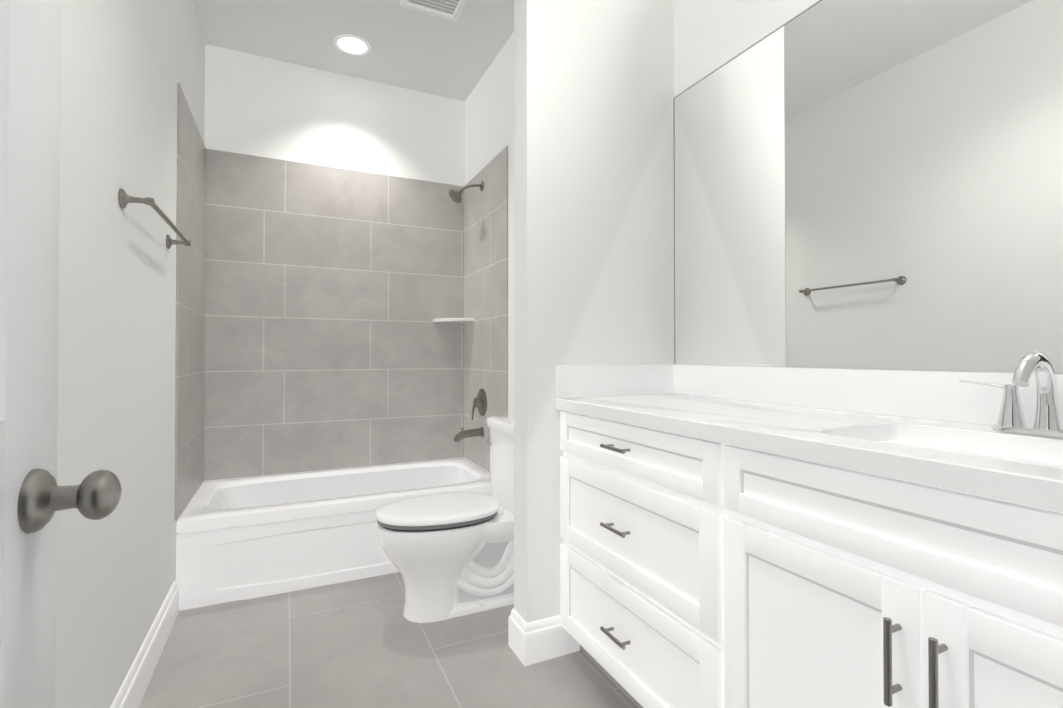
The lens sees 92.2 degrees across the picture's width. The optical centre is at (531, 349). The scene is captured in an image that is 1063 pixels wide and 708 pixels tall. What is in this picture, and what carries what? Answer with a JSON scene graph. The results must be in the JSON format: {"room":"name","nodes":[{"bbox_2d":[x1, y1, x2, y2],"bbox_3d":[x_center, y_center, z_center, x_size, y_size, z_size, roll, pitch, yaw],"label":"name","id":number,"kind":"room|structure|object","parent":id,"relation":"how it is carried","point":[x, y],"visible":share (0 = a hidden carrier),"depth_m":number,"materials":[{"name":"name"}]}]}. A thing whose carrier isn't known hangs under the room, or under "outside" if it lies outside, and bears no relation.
{"room":"bathroom","nodes":[
{"label":"bathroom","id":0,"kind":"room"},
{"bbox_2d":[55,0,204,707],"bbox_3d":[-1.138,-0.313,1.276,0.100,2.840,3.656,0,-1,-25],"label":"wall","id":1,"kind":"structure","parent":0,"point":[127,66],"depth_m":1.43,"materials":[{"name":"white paint"}]},
{"bbox_2d":[110,581,178,707],"bbox_3d":[-0.925,1.033,0.951,0.016,0.141,2.676,0,-1,-25],"label":"baseboard","id":2,"kind":"structure","parent":1,"relation":"attached to","point":[133,688],"depth_m":1.71,"materials":[{"name":"white paint"}]},
{"bbox_2d":[118,188,190,248],"bbox_3d":[-1.261,-0.426,1.745,0.078,0.055,0.669,0,-1,-25],"label":"towel rail","id":3,"kind":"object","parent":1,"relation":"attached to","point":[124,199],"visible":1,"depth_m":1.54,"materials":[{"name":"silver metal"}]},
{"bbox_2d":[174,83,205,520],"bbox_3d":[-1.664,-0.203,2.508,0.009,1.858,0.761,0,-1,-25],"label":"wall tile","id":4,"kind":"structure","parent":1,"relation":"attached to","point":[190,324],"depth_m":2.41,"materials":[{"name":"grey tile"}]},
{"bbox_2d":[203,44,464,481],"bbox_3d":[-1.123,-0.294,3.252,1.624,2.840,0.100,0,-1,-25],"label":"wall","id":5,"kind":"structure","parent":0,"point":[255,105],"depth_m":3.15,"materials":[{"name":"white paint"}]},
{"bbox_2d":[204,148,463,480],"bbox_3d":[-1.145,-0.196,3.180,1.524,1.858,0.009,0,-1,-25],"label":"wall tile","id":6,"kind":"structure","parent":5,"relation":"attached to","point":[331,293],"depth_m":3.13,"materials":[{"name":"grey tile"}]},
{"bbox_2d":[193,0,513,100],"bbox_3d":[-0.246,-1.779,1.715,2.076,0.100,3.656,0,-1,-25],"label":"ceiling","id":7,"kind":"structure","parent":0,"point":[420,51],"depth_m":2.81,"materials":[{"name":"white paint"}]},
{"bbox_2d":[334,34,370,55],"bbox_3d":[-1.009,-1.714,2.881,0.200,0.008,0.200,0,-1,-25],"label":"recessed light","id":8,"kind":"object","parent":7,"relation":"in","point":[350,44],"visible":1,"depth_m":2.88,"materials":[{"name":"white paint"}]},
{"bbox_2d":[400,0,466,21],"bbox_3d":[-0.461,-1.714,2.473,0.290,0.016,0.290,0,-1,-25],"label":"ceiling vent","id":9,"kind":"object","parent":7,"relation":"in","point":[445,9],"visible":0.98,"depth_m":2.55,"materials":[{"name":"white paint"}]},
{"bbox_2d":[139,572,637,707],"bbox_3d":[-0.246,1.161,1.687,2.076,0.100,3.656,0,-1,-25],"label":"floor","id":10,"kind":"structure","parent":0,"point":[362,643],"depth_m":1.82,"materials":[{"name":"tile"}]},
{"bbox_2d":[176,458,490,610],"bbox_3d":[-0.983,0.927,2.829,1.518,0.390,0.757,0,-1,-25],"label":"bathtub","id":11,"kind":"object","parent":10,"relation":"on","point":[247,538],"visible":0.81,"depth_m":2.43,"materials":[{"name":"white ceramic"}]},
{"bbox_2d":[375,415,513,622],"bbox_3d":[-0.300,0.722,2.260,0.750,0.789,0.446,0,-1,-25],"label":"toilet","id":12,"kind":"object","parent":10,"relation":"on","point":[450,554],"visible":0.79,"depth_m":2.13,"materials":[{"name":"white ceramic"}]},
{"bbox_2d":[556,404,1062,707],"bbox_3d":[0.673,0.659,1.258,0.584,0.895,1.604,0,-1,-25],"label":"bathroom vanity","id":13,"kind":"object","parent":10,"relation":"on","point":[758,537],"depth_m":1.00,"materials":[{"name":"white paint"}]},
{"bbox_2d":[556,392,1062,499],"bbox_3d":[0.689,0.192,1.259,0.558,0.041,1.624,0,-1,-25],"label":"countertop","id":14,"kind":"structure","parent":13,"relation":"on","point":[836,432],"depth_m":1.10,"materials":[{"name":"white stone"}]},
{"bbox_2d":[876,432,1062,463],"bbox_3d":[0.827,0.274,0.911,0.344,0.153,0.524,0,-1,-25],"label":"sink","id":15,"kind":"object","parent":14,"relation":"in","point":[992,449],"depth_m":1.06,"materials":[{"name":"white ceramic"}]},
{"bbox_2d":[959,351,1062,437],"bbox_3d":[0.980,0.085,0.992,0.150,0.165,0.292,0,-1,-25],"label":"faucet","id":16,"kind":"object","parent":14,"relation":"on","point":[1011,416],"visible":1,"depth_m":1.00,"materials":[{"name":"silver metal"}]},
{"bbox_2d":[465,32,513,472],"bbox_3d":[-0.071,-0.299,2.814,0.100,2.840,1.596,0,-1,-25],"label":"wall","id":17,"kind":"structure","parent":0,"point":[489,119],"depth_m":2.95,"materials":[{"name":"white paint"}]},
{"bbox_2d":[433,318,473,322],"bbox_3d":[-0.514,-0.193,3.356,0.215,0.022,0.215,0,-1,-25],"label":"corner shelf","id":18,"kind":"object","parent":17,"relation":"attached to","point":[454,320],"visible":1,"depth_m":3.30,"materials":[{"name":"white stone"}]},
{"bbox_2d":[464,146,507,471],"bbox_3d":[-0.296,-0.196,3.158,0.009,1.858,0.761,0,-1,-25],"label":"wall tile","id":19,"kind":"structure","parent":17,"relation":"attached to","point":[486,284],"depth_m":3.11,"materials":[{"name":"grey tile"}]},
{"bbox_2d":[449,181,483,202],"bbox_3d":[-0.401,-0.968,3.126,0.213,0.155,0.094,0,-1,-25],"label":"shower head","id":20,"kind":"object","parent":19,"relation":"attached to","point":[455,195],"visible":1,"depth_m":3.10},
{"bbox_2d":[454,427,483,441],"bbox_3d":[-0.386,0.516,3.119,0.180,0.086,0.068,0,-1,-25],"label":"tub spout","id":21,"kind":"object","parent":19,"relation":"attached to","point":[461,435],"visible":1,"depth_m":3.10,"materials":[{"name":"silver metal"}]},
{"bbox_2d":[471,388,486,419],"bbox_3d":[-0.336,0.335,3.145,0.069,0.190,0.170,0,-1,-25],"label":"shower valve","id":22,"kind":"object","parent":19,"relation":"attached to","point":[480,401],"visible":1,"depth_m":3.12,"materials":[{"name":"silver metal"}]},
{"bbox_2d":[514,0,673,622],"bbox_3d":[0.309,-0.306,2.047,0.776,2.840,0.115,0,-1,-25],"label":"wall","id":23,"kind":"structure","parent":0,"point":[593,185],"depth_m":1.93,"materials":[{"name":"paint"}]},
{"bbox_2d":[508,608,526,665],"bbox_3d":[-0.049,1.042,1.864,0.016,0.141,0.147,0,-1,-25],"label":"baseboard","id":24,"kind":"structure","parent":23,"relation":"attached to","point":[517,623],"depth_m":1.86,"materials":[{"name":"white paint"}]},
{"bbox_2d":[525,615,579,665],"bbox_3d":[0.073,1.042,1.850,0.224,0.141,0.016,0,-1,-25],"label":"baseboard","id":25,"kind":"structure","parent":23,"relation":"attached to","point":[548,638],"depth_m":1.83,"materials":[{"name":"white paint"}]},
{"bbox_2d":[556,364,675,395],"bbox_3d":[0.336,0.119,1.979,0.538,0.119,0.020,0,-1,-25],"label":"backsplash","id":26,"kind":"structure","parent":23,"relation":"attached to","point":[571,380],"depth_m":1.96,"materials":[{"name":"white stone"}]},
{"bbox_2d":[676,364,1062,428],"bbox_3d":[0.932,0.113,1.375,0.020,0.119,1.624,0,-1,-25],"label":"backsplash","id":27,"kind":"structure","parent":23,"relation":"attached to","point":[933,395],"depth_m":1.38,"materials":[{"name":"white stone"}]},
{"bbox_2d":[673,0,1062,373],"bbox_3d":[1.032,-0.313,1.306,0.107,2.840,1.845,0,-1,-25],"label":"mirror","id":28,"kind":"object","parent":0,"point":[871,184],"depth_m":1.40,"materials":[{"name":"clear glass"}]},
{"bbox_3d":[0.518,-0.325,0.095,1.876,2.840,0.100,0,-1,-25],"label":"wall","id":29,"kind":"structure","parent":0,"visible":0},
{"bbox_2d":[0,0,121,707],"bbox_3d":[-0.369,0.068,0.196,0.176,2.033,0.812,0,-1,-25],"label":"door","id":30,"kind":"structure","parent":29,"relation":"in","point":[34,497],"depth_m":0.51,"materials":[{"name":"white paint"}]}
]}

